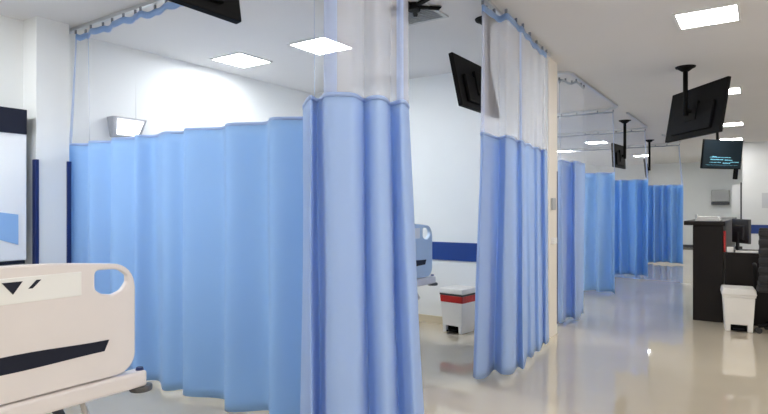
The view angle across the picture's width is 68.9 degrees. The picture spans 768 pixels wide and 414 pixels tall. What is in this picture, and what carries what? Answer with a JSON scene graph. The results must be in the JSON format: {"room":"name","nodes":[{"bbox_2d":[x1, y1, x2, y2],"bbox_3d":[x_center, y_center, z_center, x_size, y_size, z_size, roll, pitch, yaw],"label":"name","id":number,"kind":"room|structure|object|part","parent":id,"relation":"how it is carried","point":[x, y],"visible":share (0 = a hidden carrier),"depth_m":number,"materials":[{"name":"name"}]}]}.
{"room":"hospital room","nodes":[
{"label":"hospital room","id":0,"kind":"room"},
{"bbox_2d":[23,16,68,264],"bbox_3d":[-2.733,-0.100,4.536,0.220,2.800,0.250,0,0,34],"label":"wall pillar","id":1,"kind":"structure","parent":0,"point":[45,41],"depth_m":4.45,"materials":[{"name":"paint"}]},
{"bbox_2d":[32,159,38,263],"bbox_3d":[-2.725,0.410,4.381,0.057,1.580,0.027,0,0,34],"label":"guard","id":2,"kind":"object","parent":1,"relation":"attached to","point":[35,162],"visible":0.56,"depth_m":4.37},
{"bbox_2d":[67,161,70,262],"bbox_3d":[-2.578,0.410,4.575,0.032,1.580,0.034,0,0,34],"label":"guard","id":3,"kind":"object","parent":1,"relation":"attached to","point":[68,162],"visible":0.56,"depth_m":4.56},
{"bbox_2d":[0,15,598,265],"bbox_3d":[0.907,-0.100,10.265,0.200,2.800,24.400,0,0,34],"label":"wall","id":4,"kind":"structure","parent":0,"point":[171,94],"depth_m":5.37,"materials":[{"name":"paint"}]},
{"bbox_2d":[0,106,26,264],"bbox_3d":[-3.173,-0.165,3.867,0.235,1.180,1.210,0,0,34],"label":"monitor","id":5,"kind":"object","parent":4,"relation":"attached to","point":[13,121],"visible":1,"depth_m":4.23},
{"bbox_3d":[-3.178,0.412,3.859,0.235,0.025,1.190,0,0,34],"label":"sill","id":6,"kind":"part","parent":5,"relation":"part of","materials":[{"name":"black plastic"}]},
{"bbox_2d":[107,116,146,136],"bbox_3d":[-2.365,-0.735,5.162,0.125,0.180,0.328,0,0,34],"label":"wall lamp","id":7,"kind":"object","parent":4,"relation":"attached to","point":[118,126],"visible":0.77,"depth_m":5.11,"materials":[{"name":"white plastic"}]},
{"bbox_2d":[117,119,143,135],"bbox_3d":[-2.340,-0.736,5.145,0.065,0.131,0.250,0,0,34],"label":"diffuser","id":8,"kind":"object","parent":7,"relation":"attached to","point":[125,127],"depth_m":5.15,"materials":[{"name":"white plastic"}]},
{"bbox_2d":[0,0,767,165],"bbox_3d":[4.348,-1.560,7.927,8.520,0.120,24.400,0,0,34],"label":"ceiling","id":9,"kind":"structure","parent":0,"point":[630,51],"depth_m":5.14,"materials":[{"name":"paint"}]},
{"bbox_2d":[69,0,164,33],"bbox_3d":[-2.194,-1.486,2.594,3.254,0.027,3.024,0,0,34],"label":"rail","id":10,"kind":"object","parent":9,"relation":"attached to","point":[151,2],"visible":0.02,"depth_m":4.31,"materials":[{"name":"metal"}]},
{"bbox_2d":[69,0,314,413],"bbox_3d":[-1.469,-0.098,3.923,2.684,2.750,0.155,0,0,34],"label":"curtain","id":11,"kind":"object","parent":10,"relation":"hanging from","point":[206,223],"visible":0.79,"depth_m":3.72,"materials":[{"name":"blue fabric"}]},
{"bbox_2d":[300,0,423,413],"bbox_3d":[-0.105,-0.098,2.714,0.659,2.750,0.413,0,0,0],"label":"curtain","id":12,"kind":"object","parent":10,"relation":"hanging from","point":[360,342],"visible":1,"depth_m":2.67,"materials":[{"name":"blue fabric"}]},
{"bbox_2d":[167,0,241,23],"bbox_3d":[-0.748,-1.130,1.978,0.301,0.739,0.730,0,0,34],"label":"television","id":13,"kind":"object","parent":9,"relation":"hanging from","point":[227,10],"visible":1,"depth_m":2.21,"materials":[{"name":"black plastic"}]},
{"bbox_2d":[210,51,272,68],"bbox_3d":[-1.442,-1.494,5.671,0.440,0.012,0.440,0,0,34],"label":"recessed light","id":14,"kind":"object","parent":9,"relation":"in","point":[239,59],"visible":1,"depth_m":5.67,"materials":[{"name":"white plastic"}]},
{"bbox_2d":[213,54,267,67],"bbox_3d":[-1.442,-1.496,5.671,0.400,0.007,0.400,0,0,34],"label":"diffuser","id":15,"kind":"object","parent":14,"relation":"attached to","point":[238,60],"depth_m":5.67,"materials":[{"name":"white plastic"}]},
{"bbox_2d":[287,35,354,55],"bbox_3d":[-0.575,-1.494,5.167,0.440,0.012,0.440,0,0,34],"label":"recessed light","id":16,"kind":"object","parent":9,"relation":"in","point":[307,45],"visible":0.76,"depth_m":5.14,"materials":[{"name":"white plastic"}]},
{"bbox_2d":[293,38,349,54],"bbox_3d":[-0.575,-1.496,5.167,0.400,0.007,0.400,0,0,34],"label":"diffuser","id":17,"kind":"object","parent":16,"relation":"attached to","point":[307,45],"depth_m":5.14,"materials":[{"name":"white plastic"}]},
{"bbox_2d":[387,0,441,16],"bbox_3d":[0.215,-1.475,4.125,0.398,0.050,0.404,0,0,17],"label":"bracket","id":18,"kind":"object","parent":9,"relation":"attached to","point":[413,7],"visible":0.95,"depth_m":4.11,"materials":[{"name":"black metal"}]},
{"bbox_3d":[0.113,-1.481,4.165,0.178,0.022,0.035,0,0,24],"label":"arm","id":19,"kind":"part","parent":18,"relation":"part of","materials":[{"name":"black metal"}]},
{"bbox_3d":[0.143,-1.481,4.027,0.035,0.022,0.178,0,0,42],"label":"arm","id":20,"kind":"part","parent":18,"relation":"part of","materials":[{"name":"black plastic"}]},
{"bbox_3d":[0.283,-1.481,4.013,0.035,0.022,0.178,0,0,-30],"label":"arm","id":21,"kind":"part","parent":18,"relation":"part of","materials":[{"name":"black plastic"}]},
{"bbox_3d":[0.340,-1.481,4.143,0.178,0.022,0.035,0,0,-12],"label":"arm","id":22,"kind":"part","parent":18,"relation":"part of","materials":[{"name":"black plastic"}]},
{"bbox_2d":[385,2,448,25],"bbox_3d":[0.255,-1.492,4.325,0.360,0.016,0.360,0,0,34],"label":"ceiling vent","id":23,"kind":"object","parent":9,"relation":"in","point":[443,15],"visible":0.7,"depth_m":4.35,"materials":[{"name":"white metal"}]},
{"bbox_2d":[448,15,499,117],"bbox_3d":[0.804,-1.134,4.484,0.271,0.733,0.730,0,0,34],"label":"television","id":24,"kind":"object","parent":9,"relation":"hanging from","point":[466,74],"visible":0.81,"depth_m":4.41,"materials":[{"name":"black plastic"}]},
{"bbox_3d":[0.742,-0.975,4.526,0.036,0.420,0.730,-14,-8,33],"label":"casing","id":25,"kind":"part","parent":24,"relation":"part of","materials":[{"name":"black plastic"}]},
{"bbox_3d":[0.778,-0.984,4.501,0.024,0.200,0.200,-14,-8,33],"label":"mount plate","id":26,"kind":"part","parent":24,"relation":"part of","materials":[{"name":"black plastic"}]},
{"bbox_3d":[0.822,-1.475,4.447,0.200,0.050,0.200,0,0,34],"label":"ceiling plate","id":27,"kind":"part","parent":24,"relation":"part of","materials":[{"name":"black plastic"}]},
{"bbox_2d":[484,0,549,56],"bbox_3d":[1.100,-1.486,4.623,0.059,0.027,1.940,0,0,31],"label":"rail","id":28,"kind":"object","parent":9,"relation":"attached to","point":[489,3],"visible":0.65,"depth_m":4.29,"materials":[{"name":"metal"}]},
{"bbox_2d":[473,0,548,378],"bbox_3d":[1.128,-0.098,4.658,0.250,2.750,1.667,0,0,34],"label":"curtain","id":29,"kind":"object","parent":28,"relation":"hanging from","point":[512,320],"visible":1,"depth_m":4.27,"materials":[{"name":"blue fabric"}]},
{"bbox_2d":[557,71,617,114],"bbox_3d":[1.453,-1.486,8.051,3.153,0.027,2.777,0,0,34],"label":"rail","id":30,"kind":"object","parent":9,"relation":"attached to","point":[573,74],"visible":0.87,"depth_m":7.39,"materials":[{"name":"metal"}]},
{"bbox_2d":[558,77,584,322],"bbox_3d":[2.163,-0.098,6.491,0.224,2.750,0.716,0,0,34],"label":"curtain","id":31,"kind":"object","parent":30,"relation":"hanging from","point":[571,175],"visible":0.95,"depth_m":6.39,"materials":[{"name":"blue fabric"}]},
{"bbox_2d":[557,110,614,293],"bbox_3d":[2.270,-0.098,9.158,2.867,2.750,0.313,0,0,34],"label":"curtain","id":32,"kind":"object","parent":30,"relation":"hanging from","point":[599,211],"visible":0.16,"depth_m":8.47,"materials":[{"name":"blue fabric"}]},
{"bbox_2d":[584,141,608,143],"bbox_3d":[4.854,-1.494,12.782,0.440,0.012,0.440,0,0,34],"label":"recessed light","id":33,"kind":"object","parent":9,"relation":"in","point":[592,142],"visible":1,"depth_m":12.76,"materials":[{"name":"white plastic"}]},
{"bbox_2d":[557,112,647,134],"bbox_3d":[3.079,-1.486,10.460,3.134,0.027,1.964,0,0,34],"label":"rail","id":34,"kind":"object","parent":9,"relation":"attached to","point":[627,113],"visible":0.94,"depth_m":10.65,"materials":[{"name":"metal"}]},
{"bbox_2d":[557,129,647,276],"bbox_3d":[3.703,-0.098,11.206,2.937,2.750,0.307,0,0,34],"label":"curtain","id":35,"kind":"object","parent":34,"relation":"hanging from","point":[631,196],"visible":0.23,"depth_m":10.57,"materials":[{"name":"blue fabric"}]},
{"bbox_2d":[557,134,680,150],"bbox_3d":[4.918,-1.486,12.988,3.336,0.027,1.815,0,0,34],"label":"rail","id":36,"kind":"object","parent":9,"relation":"attached to","point":[677,142],"visible":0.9,"depth_m":13.40,"materials":[{"name":"metal"}]},
{"bbox_2d":[557,144,682,263],"bbox_3d":[5.517,-0.098,13.660,3.175,2.750,0.302,0,0,34],"label":"curtain","id":37,"kind":"object","parent":36,"relation":"hanging from","point":[665,202],"visible":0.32,"depth_m":12.98,"materials":[{"name":"blue fabric"}]},
{"bbox_2d":[611,119,630,168],"bbox_3d":[4.107,-1.094,9.594,0.230,0.812,0.700,0,0,38],"label":"television","id":38,"kind":"object","parent":9,"relation":"hanging from","point":[619,155],"visible":0.96,"depth_m":9.57,"materials":[{"name":"black plastic"}]},
{"bbox_3d":[4.041,-0.890,9.647,0.036,0.402,0.700,-4,-2,38],"label":"casing","id":39,"kind":"part","parent":38,"relation":"part of","materials":[{"name":"black plastic"}]},
{"bbox_3d":[4.076,-0.892,9.619,0.024,0.200,0.200,-4,-2,38],"label":"mount plate","id":40,"kind":"part","parent":38,"relation":"part of","materials":[{"name":"black plastic"}]},
{"bbox_3d":[4.124,-1.475,9.591,0.200,0.050,0.200,0,0,34],"label":"ceiling plate","id":41,"kind":"part","parent":38,"relation":"part of","materials":[{"name":"black plastic"}]},
{"bbox_2d":[643,139,653,177],"bbox_3d":[5.813,-1.090,12.289,0.220,0.820,0.660,0,0,25],"label":"television","id":42,"kind":"object","parent":9,"relation":"hanging from","point":[649,141],"visible":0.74,"depth_m":12.32,"materials":[{"name":"black plastic"}]},
{"bbox_3d":[5.748,-0.870,12.319,0.036,0.380,0.660,-7,-3,25],"label":"casing","id":43,"kind":"part","parent":42,"relation":"part of","materials":[{"name":"black plastic"}]},
{"bbox_2d":[665,64,730,142],"bbox_3d":[3.241,-1.123,5.956,0.277,0.754,0.960,0,0,-3],"label":"television","id":44,"kind":"object","parent":9,"relation":"hanging from","point":[698,111],"visible":1,"depth_m":5.87,"materials":[{"name":"black plastic"}]},
{"bbox_3d":[3.202,-1.475,5.949,0.200,0.050,0.200,0,0,34],"label":"ceiling plate","id":45,"kind":"part","parent":44,"relation":"part of","materials":[{"name":"black plastic"}]},
{"bbox_3d":[3.271,-1.028,5.958,0.024,0.200,0.200,10,-1,-3],"label":"mount plate","id":46,"kind":"part","parent":44,"relation":"part of","materials":[{"name":"black plastic"}]},
{"bbox_2d":[672,2,741,29],"bbox_3d":[2.533,-1.494,4.385,0.440,0.012,0.440,0,0,34],"label":"recessed light","id":47,"kind":"object","parent":9,"relation":"in","point":[727,13],"visible":1,"depth_m":4.36,"materials":[{"name":"white plastic"}]},
{"bbox_2d":[700,133,742,178],"bbox_3d":[6.284,-1.021,10.550,0.940,0.959,0.289,0,0,-17],"label":"television","id":48,"kind":"object","parent":9,"relation":"hanging from","point":[715,154],"visible":0.85,"depth_m":10.44,"materials":[{"name":"black plastic"}]},
{"bbox_3d":[6.311,-1.000,10.461,0.940,0.540,0.036,0,7,-17],"label":"casing","id":49,"kind":"part","parent":48,"relation":"part of","materials":[{"name":"black plastic"}]},
{"bbox_2d":[719,137,743,139],"bbox_3d":[7.570,-1.494,12.206,0.440,0.012,0.440,0,0,34],"label":"recessed light","id":50,"kind":"object","parent":9,"relation":"in","point":[742,137],"visible":0.6,"depth_m":12.20,"materials":[{"name":"white plastic"}]},
{"bbox_2d":[723,121,743,126],"bbox_3d":[6.174,-1.494,10.011,0.440,0.012,0.440,0,0,34],"label":"recessed light","id":51,"kind":"object","parent":9,"relation":"in","point":[729,123],"visible":0.59,"depth_m":10.01,"materials":[{"name":"white plastic"}]},
{"bbox_2d":[723,122,742,125],"bbox_3d":[6.174,-1.496,10.011,0.400,0.007,0.400,0,0,34],"label":"diffuser","id":52,"kind":"object","parent":51,"relation":"attached to","point":[730,123],"depth_m":10.01,"materials":[{"name":"white plastic"}]},
{"bbox_2d":[729,86,741,94],"bbox_3d":[4.341,-1.494,7.206,0.440,0.012,0.440,0,0,34],"label":"recessed light","id":53,"kind":"object","parent":9,"relation":"in","point":[732,90],"visible":0.41,"depth_m":7.11,"materials":[{"name":"white plastic"}]},
{"bbox_2d":[729,88,739,93],"bbox_3d":[4.341,-1.496,7.206,0.400,0.007,0.400,0,0,34],"label":"diffuser","id":54,"kind":"object","parent":53,"relation":"attached to","point":[731,90],"depth_m":7.14,"materials":[{"name":"white plastic"}]},
{"bbox_2d":[47,247,767,413],"bbox_3d":[4.348,1.360,7.927,8.520,0.120,24.400,0,0,34],"label":"floor","id":55,"kind":"structure","parent":0,"point":[639,348],"depth_m":4.56,"materials":[{"name":"beige tile"}]},
{"bbox_2d":[0,263,151,413],"bbox_3d":[-2.244,0.731,2.649,2.216,1.139,1.128,0,0,34],"label":"hospital bed","id":56,"kind":"object","parent":55,"relation":"on","point":[65,343],"visible":1,"depth_m":2.19,"materials":[{"name":"plastic"}]},
{"bbox_3d":[-1.478,0.925,2.540,0.397,0.325,0.042,0,0,34],"label":"lift arm","id":57,"kind":"part","parent":56,"relation":"part of","materials":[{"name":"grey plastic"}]},
{"bbox_2d":[415,224,437,299],"bbox_3d":[-0.706,0.693,5.473,2.216,1.214,1.128,0,0,34],"label":"hospital bed","id":58,"kind":"object","parent":55,"relation":"on","point":[423,246],"visible":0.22,"depth_m":5.13,"materials":[{"name":"plastic"}]},
{"bbox_3d":[0.171,0.386,4.877,0.036,0.499,0.960,0,0,34],"label":"footboard","id":59,"kind":"part","parent":58,"relation":"part of","materials":[{"name":"plastic"}]},
{"bbox_2d":[439,285,475,334],"bbox_3d":[0.792,1.067,5.915,0.298,0.465,0.325,0,0,41],"label":"pedal bin","id":60,"kind":"object","parent":55,"relation":"on","point":[457,301],"visible":0.88,"depth_m":5.81,"materials":[{"name":"plastic"}]},
{"bbox_3d":[0.788,0.863,5.909,0.298,0.055,0.307,0,0,41],"label":"lid","id":61,"kind":"part","parent":60,"relation":"part of","materials":[{"name":"plastic"}]},
{"bbox_2d":[684,217,736,322],"bbox_3d":[4.589,0.725,7.775,0.410,1.150,3.280,0,0,34],"label":"reception desk","id":62,"kind":"object","parent":55,"relation":"on","point":[708,254],"depth_m":6.43,"materials":[{"name":"laminate"}]},
{"bbox_2d":[695,216,720,220],"bbox_3d":[3.828,0.125,6.612,0.240,0.050,0.280,0,0,34],"label":"stack","id":63,"kind":"object","parent":62,"relation":"on","point":[699,218],"visible":0.99,"depth_m":6.52,"materials":[{"name":"white paper"}]},
{"bbox_2d":[684,217,736,225],"bbox_3d":[4.589,0.175,7.775,0.410,0.050,3.280,0,0,34],"label":"countertop","id":64,"kind":"structure","parent":62,"relation":"on","point":[724,221],"depth_m":6.46,"materials":[{"name":"laminate"}]},
{"bbox_2d":[720,285,756,332],"bbox_3d":[3.789,1.073,5.995,0.313,0.455,0.344,0,0,28],"label":"pedal bin","id":65,"kind":"object","parent":55,"relation":"on","point":[738,302],"visible":1,"depth_m":5.87,"materials":[{"name":"plastic"}]},
{"bbox_3d":[3.785,0.880,5.988,0.313,0.071,0.328,0,0,28],"label":"lid","id":66,"kind":"part","parent":65,"relation":"part of","materials":[{"name":"plastic"}]},
{"bbox_2d":[725,249,767,325],"bbox_3d":[4.712,0.900,6.168,1.600,0.800,0.700,0,0,34],"label":"desk","id":67,"kind":"object","parent":55,"relation":"on","point":[738,266],"visible":0.53,"depth_m":6.22,"materials":[{"name":"laminate"}]},
{"bbox_2d":[723,231,725,251],"bbox_3d":[3.893,0.380,6.398,0.020,0.240,0.120,0,0,34],"label":"binder","id":68,"kind":"object","parent":67,"relation":"on","point":[724,232],"visible":1,"depth_m":6.35,"materials":[{"name":"red plastic"}]},
{"bbox_2d":[727,247,733,251],"bbox_3d":[3.912,0.470,6.331,0.065,0.060,0.050,0,0,34],"label":"pack","id":69,"kind":"object","parent":67,"relation":"on","point":[729,249],"visible":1,"depth_m":6.31},
{"bbox_2d":[732,219,750,250],"bbox_3d":[4.146,0.315,6.549,0.160,0.370,0.400,0,0,8],"label":"computer monitor","id":70,"kind":"object","parent":67,"relation":"on","point":[741,228],"visible":0.95,"depth_m":6.48,"materials":[{"name":"grey plastic"}]},
{"bbox_2d":[736,250,757,252],"bbox_3d":[4.099,0.491,6.246,0.300,0.018,0.100,0,0,34],"label":"keyboard","id":71,"kind":"object","parent":67,"relation":"on","point":[737,251],"visible":0.56,"depth_m":6.23,"materials":[{"name":"white plastic"}]},
{"bbox_2d":[752,228,767,333],"bbox_3d":[4.093,0.750,5.728,0.536,1.100,0.492,0,0,32],"label":"office chair","id":72,"kind":"object","parent":55,"relation":"on","point":[761,285],"visible":1,"depth_m":5.64,"materials":[{"name":"black fabric"}]},
{"bbox_3d":[3.900,0.709,5.882,0.045,0.254,0.288,0,0,32],"label":"armrest","id":73,"kind":"part","parent":72,"relation":"part of","materials":[{"name":"black plastic"}]},
{"bbox_3d":[4.105,0.820,5.746,0.480,0.080,0.440,0,0,32],"label":"seat","id":74,"kind":"part","parent":72,"relation":"part of","materials":[{"name":"black fabric"}]},
{"bbox_3d":[3.994,1.202,5.776,0.238,0.084,0.039,0,0,15],"label":"leg","id":75,"kind":"part","parent":72,"relation":"part of","materials":[{"name":"black plastic"}]},
{"bbox_3d":[3.979,0.490,5.548,0.440,0.580,0.030,0,0,32],"label":"backrest","id":76,"kind":"part","parent":72,"relation":"part of","materials":[{"name":"black fabric"}]},
{"bbox_2d":[312,58,547,315],"bbox_3d":[0.418,-0.100,6.584,3.130,2.800,0.260,0,0,34],"label":"wall","id":77,"kind":"structure","parent":0,"point":[445,138],"depth_m":6.21,"materials":[{"name":"paint"}]},
{"bbox_2d":[418,314,474,327],"bbox_3d":[0.338,1.258,6.473,3.098,0.085,0.014,0,0,34],"label":"baseboard","id":78,"kind":"structure","parent":77,"relation":"attached to","point":[422,317],"depth_m":6.33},
{"bbox_2d":[432,242,476,261],"bbox_3d":[0.333,0.480,6.477,3.110,0.200,0.012,0,0,34],"label":"trim","id":79,"kind":"structure","parent":77,"relation":"attached to","point":[453,251],"depth_m":6.17,"materials":[{"name":"blue paint"}]},
{"bbox_2d":[548,58,556,337],"bbox_3d":[1.717,-0.100,5.701,0.013,2.800,0.268,0,0,34],"label":"wall pillar","id":80,"kind":"structure","parent":77,"relation":"attached to","point":[552,65],"depth_m":5.68,"materials":[{"name":"paint"}]},
{"bbox_2d":[551,198,555,209],"bbox_3d":[1.715,-0.040,5.666,0.023,0.120,0.100,0,0,34],"label":"wall switch","id":81,"kind":"object","parent":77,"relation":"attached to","point":[553,200],"visible":1,"depth_m":5.63,"materials":[{"name":"white plastic"}]},
{"bbox_2d":[551,238,556,243],"bbox_3d":[1.718,0.330,5.658,0.038,0.060,0.090,0,0,34],"label":"wall socket","id":82,"kind":"object","parent":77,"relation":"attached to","point":[553,240],"visible":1,"depth_m":5.62,"materials":[{"name":"white plastic"}]},
{"bbox_2d":[557,171,557,323],"bbox_3d":[1.771,0.410,5.821,0.066,1.580,0.024,0,0,34],"label":"guard","id":83,"kind":"object","parent":77,"relation":"attached to","point":[557,171],"visible":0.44,"depth_m":5.80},
{"bbox_2d":[599,161,741,245],"bbox_3d":[9.734,-0.100,18.896,4.700,2.800,0.200,0,0,34],"label":"wall","id":84,"kind":"structure","parent":0,"point":[698,183],"depth_m":18.49,"materials":[{"name":"paint"}]},
{"bbox_2d":[683,245,741,248],"bbox_3d":[9.597,1.258,18.860,4.488,0.085,0.014,0,0,34],"label":"baseboard","id":85,"kind":"structure","parent":84,"relation":"attached to","point":[740,247],"depth_m":18.48,"materials":[{"name":"grey plastic"}]},
{"bbox_2d":[711,190,729,204],"bbox_3d":[10.777,-0.340,17.939,0.500,0.480,0.210,0,0,34],"label":"paper towel dispenser","id":86,"kind":"object","parent":84,"relation":"attached to","point":[718,197],"visible":1,"depth_m":17.86,"materials":[{"name":"grey plastic"}]},
{"bbox_2d":[742,141,767,249],"bbox_3d":[9.832,-0.100,11.817,3.820,2.800,0.200,0,0,34],"label":"wall","id":87,"kind":"structure","parent":0,"point":[754,154],"depth_m":12.68,"materials":[{"name":"paint"}]},
{"bbox_2d":[751,225,767,233],"bbox_3d":[9.690,0.480,11.785,3.620,0.200,0.012,0,0,34],"label":"trim","id":88,"kind":"structure","parent":87,"relation":"attached to","point":[754,228],"depth_m":12.65,"materials":[{"name":"blue paint"}]},
{"bbox_2d":[762,193,767,207],"bbox_3d":[8.590,-0.170,12.533,0.220,0.340,0.012,0,0,34],"label":"notice","id":89,"kind":"object","parent":87,"relation":"attached to","point":[764,195],"visible":1,"depth_m":12.56,"materials":[{"name":"white paper"}]},
{"bbox_3d":[9.965,-0.100,15.233,0.200,2.800,5.600,0,0,34],"label":"wall","id":90,"kind":"structure","parent":0,"visible":0},
{"bbox_2d":[732,182,741,218],"bbox_3d":[8.316,-0.150,13.198,0.200,0.900,0.060,0,0,34],"label":"notice","id":91,"kind":"object","parent":90,"relation":"attached to","point":[736,189],"visible":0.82,"depth_m":13.18,"materials":[{"name":"white paper"}]},
{"bbox_3d":[8.322,-0.200,13.206,0.200,0.700,0.040,0,0,34],"label":"panel","id":92,"kind":"part","parent":91,"relation":"part of","materials":[{"name":"white paper"}]}
]}

